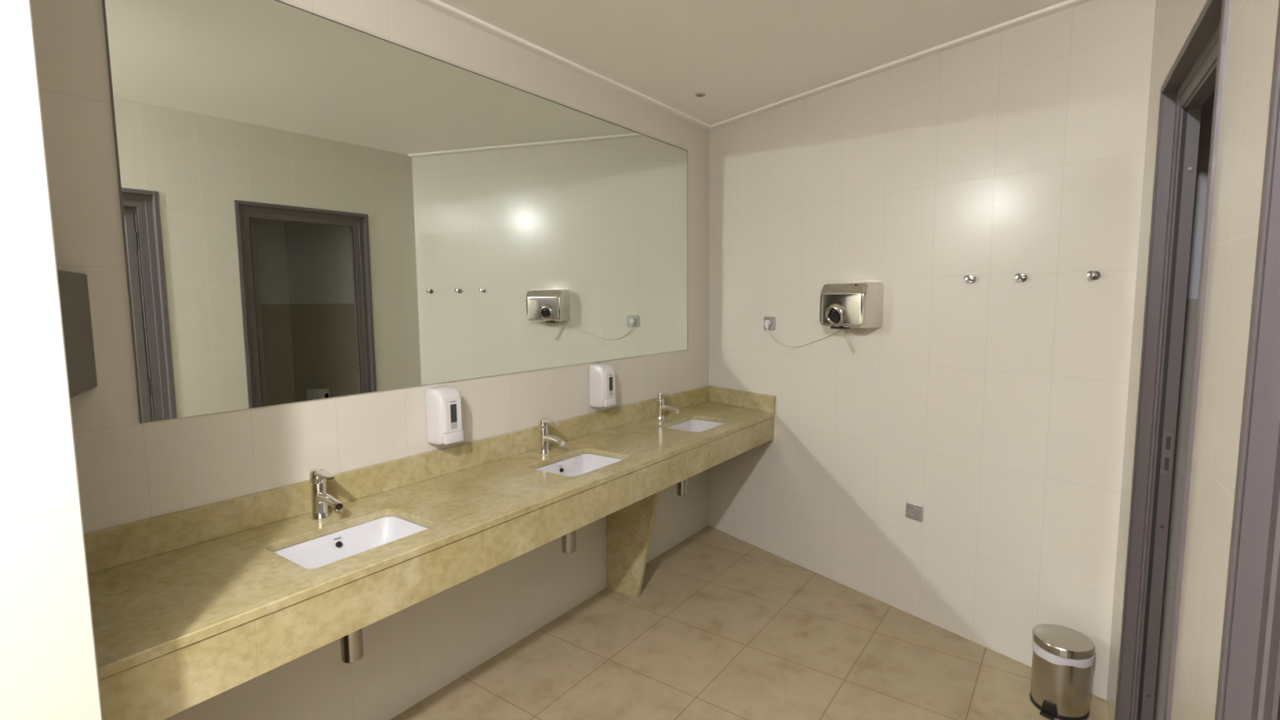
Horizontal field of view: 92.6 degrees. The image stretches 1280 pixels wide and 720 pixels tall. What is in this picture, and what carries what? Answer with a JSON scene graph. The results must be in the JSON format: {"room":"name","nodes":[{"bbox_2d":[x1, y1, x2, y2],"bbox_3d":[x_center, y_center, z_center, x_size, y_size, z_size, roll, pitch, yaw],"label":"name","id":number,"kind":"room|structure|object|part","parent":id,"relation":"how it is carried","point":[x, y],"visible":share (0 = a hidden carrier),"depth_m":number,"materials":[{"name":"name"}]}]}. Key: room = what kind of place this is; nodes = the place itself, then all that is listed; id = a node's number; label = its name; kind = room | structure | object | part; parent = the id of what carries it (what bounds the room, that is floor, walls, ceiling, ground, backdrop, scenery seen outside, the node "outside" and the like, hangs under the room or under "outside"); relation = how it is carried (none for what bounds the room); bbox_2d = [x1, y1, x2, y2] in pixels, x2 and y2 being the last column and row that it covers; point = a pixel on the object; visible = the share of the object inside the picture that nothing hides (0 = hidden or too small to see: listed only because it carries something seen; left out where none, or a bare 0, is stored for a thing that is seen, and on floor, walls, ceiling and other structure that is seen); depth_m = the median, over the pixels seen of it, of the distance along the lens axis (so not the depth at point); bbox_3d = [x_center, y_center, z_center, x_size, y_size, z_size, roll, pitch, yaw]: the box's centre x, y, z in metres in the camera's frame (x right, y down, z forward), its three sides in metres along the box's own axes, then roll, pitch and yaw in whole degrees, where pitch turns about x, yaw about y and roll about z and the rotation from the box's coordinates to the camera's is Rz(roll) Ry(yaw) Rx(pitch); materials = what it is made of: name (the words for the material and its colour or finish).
{"room":"public restroom","nodes":[
{"label":"public restroom","id":0,"kind":"room"},
{"bbox_2d":[0,0,102,719],"bbox_3d":[-1.785,0.257,-0.218,0.140,2.577,2.959,4,7,36],"label":"wall","id":1,"kind":"structure","parent":0,"point":[49,671],"depth_m":0.89,"materials":[{"name":"white paint"}]},
{"bbox_2d":[30,0,709,719],"bbox_3d":[-0.630,-0.025,2.554,0.080,2.577,3.670,4,7,36],"label":"wall","id":2,"kind":"structure","parent":0,"point":[129,470],"depth_m":2.05,"materials":[{"name":"beige tile"}]},
{"bbox_2d":[57,270,97,398],"bbox_3d":[-1.349,-0.008,1.261,0.262,0.356,0.397,4,7,36],"label":"paper towel dispenser","id":3,"kind":"object","parent":2,"relation":"attached to","point":[73,286],"visible":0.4,"depth_m":1.39,"materials":[{"name":"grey metal"}]},
{"bbox_2d":[102,0,687,423],"bbox_3d":[-0.505,-0.541,2.608,0.007,1.188,2.699,4,7,36],"label":"wall mirror","id":4,"kind":"object","parent":2,"relation":"attached to","point":[314,206],"visible":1,"depth_m":2.00,"materials":[{"name":"clear glass"}]},
{"bbox_2d":[84,385,709,573],"bbox_3d":[-0.607,0.367,2.534,0.020,0.099,3.594,4,7,36],"label":"backsplash","id":5,"kind":"structure","parent":2,"relation":"attached to","point":[108,548],"depth_m":1.97,"materials":[{"name":"beige stone"}]},
{"bbox_2d":[425,385,463,445],"bbox_3d":[-0.727,0.209,2.278,0.108,0.217,0.103,4,7,36],"label":"soap dispenser","id":6,"kind":"object","parent":2,"relation":"attached to","point":[444,419],"visible":1,"depth_m":2.24,"materials":[{"name":"white plastic"}]},
{"bbox_3d":[-0.688,0.211,2.250,0.009,0.142,0.072,4,7,36],"label":"panel","id":7,"kind":"part","parent":6,"relation":"part of","materials":[{"name":"white plastic"}]},
{"bbox_2d":[414,0,711,130],"bbox_3d":[-0.606,-1.295,2.373,0.042,0.014,3.620,4,7,36],"label":"trim","id":8,"kind":"structure","parent":2,"relation":"attached to","point":[437,5],"depth_m":2.65,"materials":[{"name":"white paint"}]},
{"bbox_2d":[588,363,616,408],"bbox_3d":[-0.184,0.130,3.026,0.108,0.217,0.103,4,7,36],"label":"soap dispenser","id":9,"kind":"object","parent":2,"relation":"attached to","point":[602,375],"visible":1,"depth_m":2.99,"materials":[{"name":"white plastic"}]},
{"bbox_3d":[-0.146,0.132,2.998,0.009,0.142,0.072,4,7,36],"label":"panel","id":10,"kind":"part","parent":9,"relation":"part of","materials":[{"name":"white plastic"}]},
{"bbox_2d":[390,525,1109,719],"bbox_3d":[0.123,1.492,0.536,3.850,0.060,6.400,4,7,36],"label":"floor","id":11,"kind":"structure","parent":0,"point":[721,625],"depth_m":2.56,"materials":[{"name":"tile"}]},
{"bbox_2d":[84,385,775,719],"bbox_3d":[-0.384,0.803,2.432,0.544,0.949,3.615,4,7,36],"label":"countertop","id":12,"kind":"structure","parent":11,"relation":"on","point":[189,606],"depth_m":1.73,"materials":[{"name":"beige stone"}]},
{"bbox_3d":[-1.040,0.655,1.067,0.020,0.128,0.671,4,7,36],"label":"apron panel","id":13,"kind":"part","parent":12,"relation":"part of","materials":[{"name":"beige stone"}]},
{"bbox_2d":[309,467,342,519],"bbox_3d":[-0.949,0.411,1.851,0.145,0.151,0.052,4,7,36],"label":"mixer tap","id":14,"kind":"object","parent":12,"relation":"on","point":[320,499],"visible":1,"depth_m":1.86,"materials":[{"name":"silver metal"}]},
{"bbox_3d":[-0.987,0.354,1.873,0.045,0.042,0.045,4,7,36],"label":"lever","id":15,"kind":"part","parent":14,"relation":"part of","materials":[{"name":"silver metal"}]},
{"bbox_3d":[-0.952,0.346,1.847,0.078,0.016,0.035,4,7,36],"label":"lever handle","id":16,"kind":"part","parent":14,"relation":"part of","materials":[{"name":"silver metal"}]},
{"bbox_3d":[-0.939,0.425,1.845,0.118,0.040,0.034,4,7,36],"label":"spout","id":17,"kind":"part","parent":14,"relation":"part of","materials":[{"name":"silver metal"}]},
{"bbox_2d":[273,515,428,568],"bbox_3d":[-0.809,0.593,1.747,0.312,0.142,0.426,4,7,36],"label":"undermount sink","id":18,"kind":"object","parent":12,"relation":"in","point":[318,552],"visible":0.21,"depth_m":1.85,"materials":[{"name":"white ceramic"}]},
{"bbox_2d":[340,628,363,662],"bbox_3d":[-0.945,0.769,1.874,0.282,0.230,0.066,4,7,36],"label":"trap","id":19,"kind":"object","parent":18,"relation":"attached to","point":[352,644],"visible":0.16,"depth_m":1.79,"materials":[{"name":"silver metal"}]},
{"bbox_3d":[-0.305,0.550,2.079,0.020,0.128,1.839,4,7,36],"label":"apron panel","id":20,"kind":"part","parent":12,"relation":"part of","materials":[{"name":"beige stone"}]},
{"bbox_2d":[537,417,564,453],"bbox_3d":[-0.382,0.329,2.632,0.145,0.151,0.052,4,7,36],"label":"mixer tap","id":21,"kind":"object","parent":12,"relation":"on","point":[544,437],"visible":1,"depth_m":2.64,"materials":[{"name":"silver metal"}]},
{"bbox_3d":[-0.421,0.273,2.654,0.045,0.042,0.045,4,7,36],"label":"lever","id":22,"kind":"part","parent":21,"relation":"part of","materials":[{"name":"silver metal"}]},
{"bbox_3d":[-0.386,0.265,2.628,0.078,0.016,0.035,4,7,36],"label":"lever handle","id":23,"kind":"part","parent":21,"relation":"part of","materials":[{"name":"silver metal"}]},
{"bbox_3d":[-0.372,0.343,2.626,0.118,0.040,0.034,4,7,36],"label":"spout","id":24,"kind":"part","parent":21,"relation":"part of","materials":[{"name":"silver metal"}]},
{"bbox_2d":[534,453,622,476],"bbox_3d":[-0.246,0.512,2.523,0.312,0.142,0.426,4,7,36],"label":"undermount sink","id":25,"kind":"object","parent":12,"relation":"in","point":[580,464],"visible":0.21,"depth_m":2.67,"materials":[{"name":"white ceramic"}]},
{"bbox_2d":[561,529,576,553],"bbox_3d":[-0.389,0.689,2.640,0.282,0.230,0.066,4,7,36],"label":"trap","id":26,"kind":"object","parent":25,"relation":"attached to","point":[568,540],"visible":0.16,"depth_m":2.56,"materials":[{"name":"silver metal"}]},
{"bbox_2d":[655,391,679,419],"bbox_3d":[0.151,0.253,3.368,0.145,0.151,0.052,4,7,36],"label":"mixer tap","id":27,"kind":"object","parent":12,"relation":"on","point":[661,406],"visible":1,"depth_m":3.37,"materials":[{"name":"silver metal"}]},
{"bbox_3d":[0.113,0.196,3.389,0.045,0.042,0.045,4,7,36],"label":"lever","id":28,"kind":"part","parent":27,"relation":"part of","materials":[{"name":"silver metal"}]},
{"bbox_3d":[0.148,0.188,3.363,0.078,0.016,0.035,4,7,36],"label":"lever handle","id":29,"kind":"part","parent":27,"relation":"part of","materials":[{"name":"silver metal"}]},
{"bbox_3d":[0.162,0.267,3.362,0.118,0.040,0.034,4,7,36],"label":"spout","id":30,"kind":"part","parent":27,"relation":"part of","materials":[{"name":"silver metal"}]},
{"bbox_2d":[667,419,725,431],"bbox_3d":[0.301,0.433,3.278,0.312,0.142,0.426,4,7,36],"label":"undermount sink","id":31,"kind":"object","parent":12,"relation":"in","point":[694,425],"visible":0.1,"depth_m":3.44,"materials":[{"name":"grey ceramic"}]},
{"bbox_2d":[676,478,688,496],"bbox_3d":[0.142,0.613,3.371,0.282,0.230,0.066,4,7,36],"label":"trap","id":32,"kind":"object","parent":31,"relation":"attached to","point":[682,486],"visible":0.2,"depth_m":3.29,"materials":[{"name":"silver metal"}]},
{"bbox_3d":[0.505,0.433,3.196,0.020,0.128,0.930,4,7,36],"label":"apron panel","id":33,"kind":"part","parent":12,"relation":"part of","materials":[{"name":"beige stone"}]},
{"bbox_2d":[1029,623,1094,719],"bbox_3d":[1.548,1.145,2.256,0.195,0.271,0.195,0,6,5],"label":"pedal bin","id":34,"kind":"object","parent":11,"relation":"on","point":[1063,657],"visible":1,"depth_m":2.19,"materials":[{"name":"silver metal"}]},
{"bbox_3d":[1.550,1.027,2.241,0.189,0.033,0.189,3,7,33],"label":"lid","id":35,"kind":"part","parent":34,"relation":"part of","materials":[{"name":"silver metal"}]},
{"bbox_2d":[438,0,1067,124],"bbox_3d":[0.102,-1.132,0.277,3.850,0.060,6.400,4,7,36],"label":"ceiling","id":36,"kind":"structure","parent":0,"point":[744,55],"depth_m":2.49,"materials":[{"name":"white paint"}]},
{"bbox_2d":[695,93,705,97],"bbox_3d":[0.318,-1.389,3.208,0.054,0.007,0.054,4,7,36],"label":"ceiling sensor","id":37,"kind":"object","parent":36,"relation":"attached to","point":[699,95],"visible":1,"depth_m":3.20,"materials":[{"name":"beige plastic"}]},
{"bbox_2d":[708,0,1214,719],"bbox_3d":[1.480,-0.047,2.598,0.080,2.577,3.505,-4,7,-35],"label":"wall","id":38,"kind":"structure","parent":0,"point":[995,405],"depth_m":2.66,"materials":[{"name":"beige tile"}]},
{"bbox_2d":[764,316,775,329],"bbox_3d":[0.747,-0.212,3.532,0.012,0.076,0.082,-4,7,-35],"label":"wall socket","id":39,"kind":"object","parent":38,"relation":"attached to","point":[772,319],"visible":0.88,"depth_m":3.51,"materials":[{"name":"grey plastic"}]},
{"bbox_2d":[764,320,840,346],"bbox_3d":[0.883,-0.139,3.339,0.030,0.147,0.520,-5,7,-37],"label":"power cord","id":40,"kind":"object","parent":39,"relation":"attached to","point":[767,322],"visible":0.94,"depth_m":3.46,"materials":[{"name":"white plastic"}]},
{"bbox_2d":[819,281,884,353],"bbox_3d":[1.022,-0.202,3.001,0.176,0.354,0.262,-4,7,-35],"label":"dryer","id":41,"kind":"object","parent":38,"relation":"attached to","point":[842,305],"visible":1,"depth_m":2.92,"materials":[{"name":"silver metal"}]},
{"bbox_2d":[709,0,1093,130],"bbox_3d":[1.066,-1.364,2.931,0.043,0.014,2.225,-4,7,-35],"label":"trim","id":42,"kind":"structure","parent":38,"relation":"attached to","point":[1068,4],"depth_m":2.69,"materials":[{"name":"white paint"}]},
{"bbox_2d":[905,502,923,521],"bbox_3d":[1.288,0.713,2.872,0.012,0.076,0.082,-4,7,-35],"label":"wall socket","id":43,"kind":"object","parent":38,"relation":"attached to","point":[913,511],"visible":1,"depth_m":2.87,"materials":[{"name":"grey plastic"}]},
{"bbox_2d":[964,275,975,283],"bbox_3d":[1.390,-0.341,2.582,0.047,0.034,0.034,-4,7,-35],"label":"robe hook","id":44,"kind":"object","parent":38,"relation":"attached to","point":[971,279],"visible":1,"depth_m":2.58,"materials":[{"name":"silver metal"}]},
{"bbox_2d":[1014,273,1027,282],"bbox_3d":[1.505,-0.326,2.420,0.047,0.034,0.034,-4,7,-35],"label":"robe hook","id":45,"kind":"object","parent":38,"relation":"attached to","point":[1022,277],"visible":1,"depth_m":2.42,"materials":[{"name":"silver metal"}]},
{"bbox_2d":[1086,271,1101,279],"bbox_3d":[1.647,-0.307,2.223,0.047,0.034,0.034,-4,7,-35],"label":"robe hook","id":46,"kind":"object","parent":38,"relation":"attached to","point":[1094,275],"visible":1,"depth_m":2.22,"materials":[{"name":"silver metal"}]},
{"bbox_2d":[1106,0,1279,719],"bbox_3d":[0.385,0.210,0.088,0.072,2.577,4.995,3,7,34],"label":"wall","id":47,"kind":"structure","parent":0,"point":[1251,24],"depth_m":1.07,"materials":[{"name":"white paint"}]},
{"bbox_2d":[1115,0,1230,719],"bbox_3d":[1.603,0.306,1.360,0.712,2.115,0.818,3,7,34],"label":"door","id":48,"kind":"structure","parent":47,"relation":"in","point":[1197,70],"depth_m":1.78,"materials":[{"name":"grey paint"}]},
{"bbox_3d":[1.531,0.255,1.884,0.008,2.115,0.022,3,7,34],"label":"casing","id":49,"kind":"part","parent":48,"relation":"part of","materials":[{"name":"grey paint"}]},
{"bbox_3d":[1.538,0.273,1.784,0.025,0.130,0.002,3,7,34],"label":"strike plate","id":50,"kind":"part","parent":48,"relation":"part of","materials":[{"name":"silver metal"}]},
{"bbox_3d":[1.302,-0.752,1.452,0.008,0.022,0.774,3,7,34],"label":"casing","id":51,"kind":"part","parent":48,"relation":"part of","materials":[{"name":"grey paint"}]},
{"bbox_3d":[1.089,0.324,1.225,0.008,2.115,0.022,3,7,34],"label":"casing","id":52,"kind":"part","parent":48,"relation":"part of","materials":[{"name":"grey paint"}]},
{"bbox_2d":[1214,0,1279,719],"bbox_3d":[0.946,0.408,0.381,0.712,2.115,0.818,3,7,34],"label":"door","id":53,"kind":"structure","parent":47,"relation":"in","point":[1248,687],"depth_m":0.86,"materials":[{"name":"grey paint"}]}
]}

